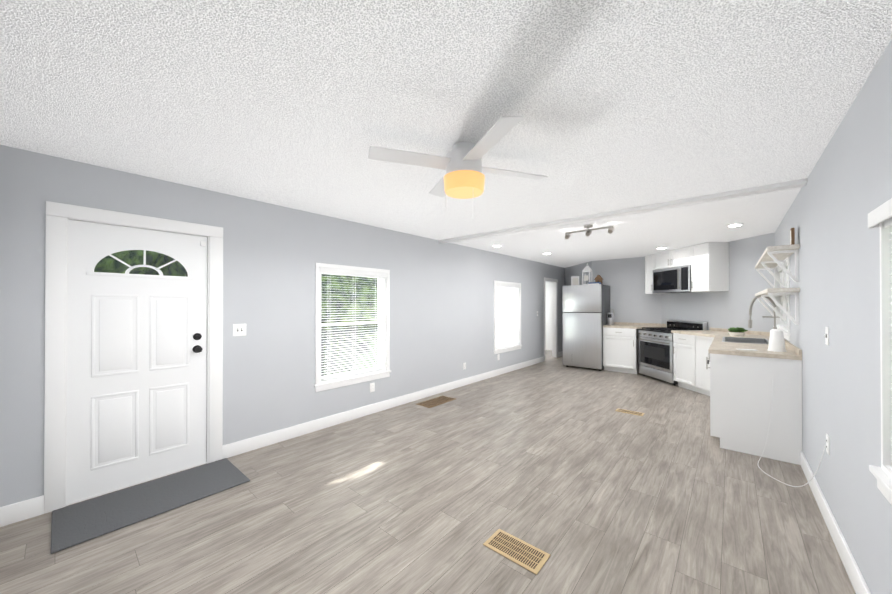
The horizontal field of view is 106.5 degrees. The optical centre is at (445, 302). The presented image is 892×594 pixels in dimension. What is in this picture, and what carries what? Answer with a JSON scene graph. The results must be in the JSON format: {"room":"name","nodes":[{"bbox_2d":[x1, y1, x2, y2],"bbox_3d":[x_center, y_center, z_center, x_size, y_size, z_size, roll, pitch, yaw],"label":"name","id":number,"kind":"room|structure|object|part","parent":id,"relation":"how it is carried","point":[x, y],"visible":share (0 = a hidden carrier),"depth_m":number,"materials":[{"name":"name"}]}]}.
{"room":"kitchen","nodes":[
{"label":"kitchen","id":0,"kind":"room"},
{"bbox_2d":[0,145,564,506],"bbox_3d":[0.153,0.229,5.741,0.120,2.450,9.670,0,0,41],"label":"wall","id":1,"kind":"structure","parent":0,"point":[441,313],"depth_m":3.38,"materials":[{"name":"paint"}]},
{"bbox_2d":[0,506,3,526],"bbox_3d":[-1.343,1.366,0.816,4.011,0.125,0.014,0,0,41],"label":"baseboard","id":2,"kind":"structure","parent":1,"relation":"attached to","point":[1,508],"depth_m":2.13,"materials":[{"name":"white wood"}]},
{"bbox_2d":[44,201,222,513],"bbox_3d":[-2.440,0.374,2.704,0.136,2.131,1.045,0,0,41],"label":"door frame","id":3,"kind":"structure","parent":1,"relation":"attached to","point":[58,215],"depth_m":2.34,"materials":[{"name":"white wood"}]},
{"bbox_2d":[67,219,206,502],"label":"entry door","id":4,"kind":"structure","parent":1,"relation":"in","point":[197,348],"depth_m":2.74,"materials":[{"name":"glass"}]},
{"bbox_3d":[-2.427,-0.324,2.680,0.003,0.205,0.580,0,0,41],"label":"glass","id":5,"kind":"part","parent":4,"relation":"part of","materials":[{"name":"clear glass"}]},
{"bbox_3d":[-2.167,0.355,2.911,0.078,0.174,0.066,0,0,41],"label":"knob","id":6,"kind":"part","parent":4,"relation":"part of","materials":[{"name":"black metal"}]},
{"bbox_2d":[200,241,205,246],"bbox_3d":[-2.165,-0.523,2.966,0.014,0.045,0.038,0,0,41],"label":"sensor","id":7,"kind":"object","parent":4,"relation":"attached to","point":[203,243],"visible":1,"depth_m":2.96,"materials":[{"name":"white plastic"}]},
{"bbox_2d":[233,324,245,335],"bbox_3d":[-1.963,0.261,3.169,0.016,0.115,0.115,0,0,41],"label":"light switch","id":8,"kind":"object","parent":1,"relation":"attached to","point":[239,329],"visible":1,"depth_m":3.17,"materials":[{"name":"white plastic"}]},
{"bbox_2d":[314,263,390,391],"bbox_3d":[-1.160,0.281,4.186,0.150,1.460,1.100,0,0,41],"label":"window","id":9,"kind":"structure","parent":1,"relation":"in","point":[383,306],"depth_m":4.19,"materials":[{"name":"white"}]},
{"bbox_2d":[320,267,387,380],"bbox_3d":[-1.139,0.257,4.168,0.093,1.326,0.980,0,0,41],"label":"window blind","id":10,"kind":"object","parent":9,"relation":"attached to","point":[341,271],"visible":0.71,"depth_m":4.14,"materials":[{"name":"white plastic"}]},
{"bbox_2d":[370,383,374,391],"bbox_3d":[-0.960,1.107,4.340,0.009,0.115,0.075,0,0,41],"label":"electrical outlet","id":11,"kind":"object","parent":1,"relation":"attached to","point":[372,387],"visible":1,"depth_m":4.34,"materials":[{"name":"white plastic"}]},
{"bbox_2d":[222,356,543,458],"bbox_3d":[0.194,1.391,5.680,0.014,0.125,6.910,0,0,41],"label":"baseboard","id":12,"kind":"structure","parent":1,"relation":"attached to","point":[246,445],"depth_m":4.05,"materials":[{"name":"white wood"}]},
{"bbox_2d":[494,280,521,353],"bbox_3d":[1.271,0.296,7.022,0.150,1.460,1.130,0,0,41],"label":"window","id":13,"kind":"structure","parent":1,"relation":"in","point":[497,350],"depth_m":7.16,"materials":[{"name":"white"}]},
{"bbox_2d":[496,283,520,347],"bbox_3d":[1.292,0.272,7.003,0.093,1.326,1.010,0,0,41],"label":"window blind","id":14,"kind":"object","parent":13,"relation":"attached to","point":[505,302],"visible":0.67,"depth_m":7.01,"materials":[{"name":"white plastic"}]},
{"bbox_2d":[544,277,557,360],"bbox_3d":[2.677,0.419,8.674,0.134,2.100,0.850,0,0,41],"label":"trim","id":15,"kind":"structure","parent":1,"relation":"attached to","point":[554,317],"depth_m":8.92,"materials":[{"name":"white wood"}]},
{"bbox_2d":[0,350,855,593],"bbox_3d":[0.995,1.503,5.507,6.855,0.100,10.420,0,0,41],"label":"floor","id":16,"kind":"structure","parent":0,"point":[579,479],"depth_m":2.25,"materials":[{"name":"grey laminate"}]},
{"bbox_2d":[51,458,249,553],"bbox_3d":[-2.134,1.430,2.476,0.590,0.014,1.035,0,0,41],"label":"doormat","id":17,"kind":"object","parent":16,"relation":"on","point":[80,522],"visible":0.98,"depth_m":2.37,"materials":[{"name":"grey rubber"}]},
{"bbox_2d":[417,395,454,407],"bbox_3d":[-0.139,1.445,4.872,0.280,0.007,0.580,0,0,41],"label":"floor vent","id":18,"kind":"object","parent":16,"relation":"in","point":[434,402],"visible":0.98,"depth_m":4.85,"materials":[{"name":"brown metal"}]},
{"bbox_2d":[483,529,550,574],"bbox_3d":[0.406,1.430,1.928,0.340,0.007,0.180,0,0,41],"label":"floor vent","id":19,"kind":"object","parent":16,"relation":"in","point":[526,555],"visible":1,"depth_m":1.92,"materials":[{"name":"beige metal"}]},
{"bbox_2d":[563,263,609,370],"bbox_3d":[3.196,0.283,7.577,0.830,2.360,0.722,0,0,41],"label":"fridge","id":20,"kind":"object","parent":16,"relation":"on","point":[586,308],"visible":0.98,"depth_m":7.29,"materials":[{"name":"grey metal"}]},
{"bbox_3d":[3.070,-0.503,7.904,0.191,0.238,0.136,0,0,41],"label":"decor frame","id":21,"kind":"part","parent":20,"relation":"part of","materials":[{"name":"white"}]},
{"bbox_2d":[588,282,601,284],"bbox_3d":[3.268,-0.416,7.320,0.240,0.055,0.182,0,0,41],"label":"books","id":22,"kind":"object","parent":20,"relation":"on","point":[589,283],"depth_m":7.26,"materials":[{"name":"white paper"}]},
{"bbox_2d":[603,327,639,373],"bbox_3d":[3.804,0.996,7.161,0.628,0.930,0.650,0,0,41],"label":"base cabinet","id":23,"kind":"object","parent":16,"relation":"on","point":[620,345],"depth_m":6.90,"materials":[{"name":"white wood"}]},
{"bbox_2d":[603,322,665,328],"bbox_3d":[3.999,0.485,6.995,1.143,0.089,0.653,0,0,41],"label":"countertop","id":24,"kind":"structure","parent":23,"relation":"on","point":[616,324],"depth_m":7.07,"materials":[{"name":"beige stone"}]},
{"bbox_2d":[607,309,613,324],"bbox_3d":[3.623,0.316,7.280,0.146,0.351,0.156,0,0,41],"label":"dispenser","id":25,"kind":"object","parent":24,"relation":"on","point":[610,318],"visible":1,"depth_m":7.25,"materials":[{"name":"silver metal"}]},
{"bbox_2d":[615,408,644,415],"bbox_3d":[2.423,1.443,4.388,0.320,0.007,0.140,0,0,41],"label":"floor vent","id":26,"kind":"object","parent":16,"relation":"in","point":[630,412],"visible":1,"depth_m":4.36,"materials":[{"name":"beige metal"}]},
{"bbox_2d":[637,320,706,385],"bbox_3d":[4.198,0.899,6.262,0.721,1.115,0.892,0,0,-4],"label":"stove","id":27,"kind":"object","parent":16,"relation":"on","point":[655,352],"visible":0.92,"depth_m":6.17,"materials":[{"name":"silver metal"}]},
{"bbox_2d":[673,333,713,394],"bbox_3d":[4.306,0.987,5.397,1.043,0.930,1.033,0,0,41],"label":"base cabinet","id":28,"kind":"object","parent":16,"relation":"on","point":[689,351],"depth_m":5.42,"materials":[{"name":"white wood"}]},
{"bbox_2d":[671,327,715,336],"bbox_3d":[4.100,0.477,5.545,0.596,0.089,1.111,0,0,41],"label":"countertop","id":29,"kind":"structure","parent":28,"relation":"on","point":[706,333],"depth_m":5.56,"materials":[{"name":"beige stone"}]},
{"bbox_2d":[707,347,801,464],"bbox_3d":[3.210,0.977,3.510,0.643,0.930,0.943,0,0,41],"label":"base cabinet","id":30,"kind":"object","parent":16,"relation":"on","point":[737,389],"depth_m":3.13,"materials":[{"name":"white wood"}]},
{"bbox_2d":[708,328,801,359],"bbox_3d":[3.912,0.471,4.351,0.671,0.089,3.165,0,0,41],"label":"countertop","id":31,"kind":"structure","parent":30,"relation":"on","point":[719,346],"depth_m":3.42,"materials":[{"name":"beige stone"}]},
{"bbox_2d":[728,331,745,335],"bbox_3d":[4.186,0.450,4.791,0.200,0.057,0.200,0,0,41],"label":"bowl","id":32,"kind":"object","parent":31,"relation":"on","point":[732,333],"depth_m":4.73,"materials":[{"name":"white ceramic"}]},
{"bbox_2d":[728,327,747,335],"bbox_3d":[4.189,0.416,4.780,0.220,0.124,0.214,0,0,41],"label":"plant","id":33,"kind":"object","parent":31,"relation":"on","point":[738,332],"visible":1,"depth_m":4.74,"materials":[{"name":"green plant"}]},
{"bbox_2d":[722,337,768,343],"bbox_3d":[3.768,0.579,4.187,0.448,0.214,0.808,0,0,41],"label":"sink","id":34,"kind":"object","parent":31,"relation":"in","point":[746,340],"visible":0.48,"depth_m":4.41,"materials":[{"name":"silver metal"}]},
{"bbox_2d":[748,295,779,328],"bbox_3d":[3.895,0.191,4.059,0.309,0.567,0.089,0,0,41],"label":"faucet","id":35,"kind":"object","parent":31,"relation":"on","point":[751,306],"visible":0.79,"depth_m":4.11,"materials":[{"name":"silver metal"}]},
{"bbox_2d":[767,329,786,351],"bbox_3d":[3.211,0.364,3.231,0.136,0.212,0.136,0,0,41],"label":"paper towel roll","id":36,"kind":"object","parent":31,"relation":"on","point":[776,341],"visible":1,"depth_m":3.19,"materials":[{"name":"white paper"}]},
{"bbox_2d":[0,0,891,267],"bbox_3d":[1.811,-1.052,4.490,4.275,0.100,9.920,0,0,41],"label":"ceiling","id":37,"kind":"structure","parent":0,"point":[303,105],"depth_m":1.68,"materials":[{"name":"white paint"}]},
{"bbox_2d":[368,116,547,198],"bbox_3d":[0.119,-0.769,2.173,0.947,0.490,0.947,0,0,26],"label":"ceiling fan","id":38,"kind":"object","parent":37,"relation":"hanging from","point":[463,177],"visible":1,"depth_m":2.06,"materials":[{"name":"white"}]},
{"bbox_3d":[0.119,-0.764,2.173,0.270,0.096,0.270,0,0,41],"label":"glass","id":39,"kind":"part","parent":38,"relation":"part of","materials":[{"name":"yellow glass"}]},
{"bbox_2d":[565,225,613,238],"bbox_3d":[1.853,-0.931,4.335,0.612,0.144,0.110,0,0,41],"label":"track","id":40,"kind":"object","parent":37,"relation":"attached to","point":[589,231],"visible":1,"depth_m":4.31,"materials":[{"name":"silver metal"}]},
{"bbox_2d":[438,179,806,242],"bbox_3d":[1.447,-0.987,4.065,4.035,0.034,0.120,0,0,41],"label":"ceiling beam","id":41,"kind":"structure","parent":37,"relation":"attached to","point":[754,190],"depth_m":3.44,"materials":[{"name":"white paint"}]},
{"bbox_2d":[726,223,743,226],"bbox_3d":[3.735,-0.998,4.303,0.170,0.010,0.170,0,0,41],"label":"recessed light","id":42,"kind":"object","parent":37,"relation":"in","point":[735,225],"visible":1,"depth_m":4.29,"materials":[{"name":"white"}]},
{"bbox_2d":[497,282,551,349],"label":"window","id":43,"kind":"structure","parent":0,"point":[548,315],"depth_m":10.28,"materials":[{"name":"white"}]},
{"bbox_2d":[565,261,591,285],"bbox_3d":[3.460,0.244,8.639,0.120,2.450,1.481,0,0,-4],"label":"wall","id":44,"kind":"structure","parent":0,"point":[574,270],"depth_m":8.61,"materials":[{"name":"paint"}]},
{"bbox_2d":[592,257,661,323],"bbox_3d":[4.028,0.238,7.484,1.405,2.450,0.120,0,0,41],"label":"wall","id":45,"kind":"structure","parent":0,"point":[631,301],"depth_m":7.38,"materials":[{"name":"paint"}]},
{"bbox_2d":[662,233,774,331],"bbox_3d":[4.668,0.230,5.868,0.120,2.450,2.242,0,0,-4],"label":"wall","id":46,"kind":"structure","parent":0,"point":[730,307],"depth_m":5.33,"materials":[{"name":"paint"}]},
{"bbox_2d":[645,242,728,293],"bbox_3d":[4.387,-0.584,6.216,0.384,0.800,1.556,0,0,-4],"label":"upper cabinet","id":47,"kind":"object","parent":46,"relation":"attached to","point":[708,262],"visible":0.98,"depth_m":5.61,"materials":[{"name":"white wood"}]},
{"bbox_2d":[653,265,690,292],"bbox_3d":[4.363,-0.424,6.261,0.424,0.461,0.912,0,0,-4],"label":"microwave","id":48,"kind":"object","parent":47,"relation":"attached to","point":[673,280],"visible":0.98,"depth_m":6.17,"materials":[{"name":"silver metal"}]},
{"bbox_2d":[775,39,891,593],"bbox_3d":[2.450,0.210,2.037,0.120,2.450,7.035,0,0,41],"label":"wall","id":49,"kind":"structure","parent":0,"point":[845,190],"depth_m":1.76,"materials":[{"name":"paint"}]},
{"bbox_2d":[755,288,799,324],"bbox_3d":[3.827,0.040,3.902,0.214,0.340,2.180,0,0,41],"label":"shelf","id":50,"kind":"object","parent":49,"relation":"attached to","point":[773,294],"visible":0.9,"depth_m":3.15,"materials":[{"name":"white wood"}]},
{"bbox_2d":[755,244,799,287],"bbox_3d":[3.827,-0.355,3.905,0.214,0.340,2.180,0,0,41],"label":"shelf","id":51,"kind":"object","parent":49,"relation":"attached to","point":[772,257],"visible":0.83,"depth_m":3.39,"materials":[{"name":"white wood"}]},
{"bbox_2d":[790,228,794,244],"bbox_3d":[3.228,-0.610,3.103,0.021,0.159,0.100,0,0,41],"label":"frame","id":52,"kind":"object","parent":51,"relation":"on","point":[792,236],"visible":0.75,"depth_m":3.07,"materials":[{"name":"brown wood"}]},
{"bbox_2d":[773,256,790,340],"bbox_3d":[4.149,-0.055,4.043,0.150,0.930,1.470,0,0,41],"label":"window","id":53,"kind":"structure","parent":49,"relation":"in","point":[787,333],"depth_m":3.75,"materials":[{"name":"white"}]},
{"bbox_2d":[777,262,787,328],"bbox_3d":[4.141,-0.069,4.049,0.056,0.772,1.302,0,0,41],"label":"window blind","id":54,"kind":"object","parent":53,"relation":"attached to","point":[782,322],"visible":0.25,"depth_m":4.17,"materials":[{"name":"white"}]},
{"bbox_2d":[824,327,828,344],"bbox_3d":[2.465,0.215,2.159,0.016,0.115,0.075,0,0,41],"label":"light switch","id":55,"kind":"object","parent":49,"relation":"attached to","point":[826,334],"visible":1,"depth_m":2.15,"materials":[{"name":"white plastic"}]},
{"bbox_2d":[826,434,829,454],"bbox_3d":[2.467,0.915,2.153,0.009,0.115,0.075,0,0,41],"label":"electrical outlet","id":56,"kind":"object","parent":49,"relation":"attached to","point":[827,444],"visible":0.98,"depth_m":2.14,"materials":[{"name":"white plastic"}]},
{"bbox_2d":[758,350,824,486],"bbox_3d":[2.759,0.946,2.725,0.292,0.979,1.212,0,0,41],"label":"cord","id":57,"kind":"object","parent":56,"relation":"attached to","point":[766,442],"visible":0.9,"depth_m":2.78,"materials":[{"name":"white plastic"}]},
{"bbox_2d":[800,451,870,593],"bbox_3d":[1.664,1.368,1.219,0.018,0.125,4.540,0,0,41],"label":"baseboard","id":58,"kind":"structure","parent":49,"relation":"attached to","point":[859,585],"depth_m":1.93,"materials":[{"name":"white wood"}]},
{"bbox_2d":[869,221,891,504],"bbox_3d":[1.529,0.202,0.986,0.150,1.145,1.030,0,0,41],"label":"window","id":59,"kind":"structure","parent":49,"relation":"in","point":[882,474],"depth_m":1.37,"materials":[{"name":"white wood"}]},
{"bbox_2d":[868,198,891,470],"bbox_3d":[1.507,0.150,1.004,0.093,1.065,1.020,0,0,41],"label":"window blind","id":60,"kind":"object","parent":59,"relation":"attached to","point":[877,216],"visible":0.88,"depth_m":1.33,"materials":[{"name":"white plastic"}]},
{"label":"outside","id":61,"kind":"structure","parent":0,"visible":0},
{"bbox_2d":[324,340,377,374],"bbox_3d":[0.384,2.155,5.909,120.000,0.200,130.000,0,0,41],"label":"lawn","id":62,"kind":"structure","parent":61,"point":[362,357],"depth_m":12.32,"materials":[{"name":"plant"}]},
{"bbox_2d":[321,325,357,375],"bbox_3d":[-2.640,1.235,3.961,1.790,1.620,4.800,0,0,41],"label":"deck","id":63,"kind":"object","parent":62,"relation":"on","point":[346,338],"depth_m":6.04,"materials":[{"name":"grey wood"}]},
{"bbox_2d":[330,339,377,371],"bbox_3d":[0.274,-0.638,7.313,30.584,5.400,20.544,0,0,41],"label":"trunks","id":64,"kind":"object","parent":62,"relation":"on","point":[360,348],"depth_m":13.60,"materials":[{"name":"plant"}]},
{"bbox_2d":[94,250,377,353],"bbox_3d":[-0.086,-3.897,6.508,37.928,10.774,26.880,0,0,41],"label":"canopy","id":65,"kind":"object","parent":64,"relation":"attached to","point":[168,269],"depth_m":8.62,"materials":[{"name":"green plant"}]}
]}

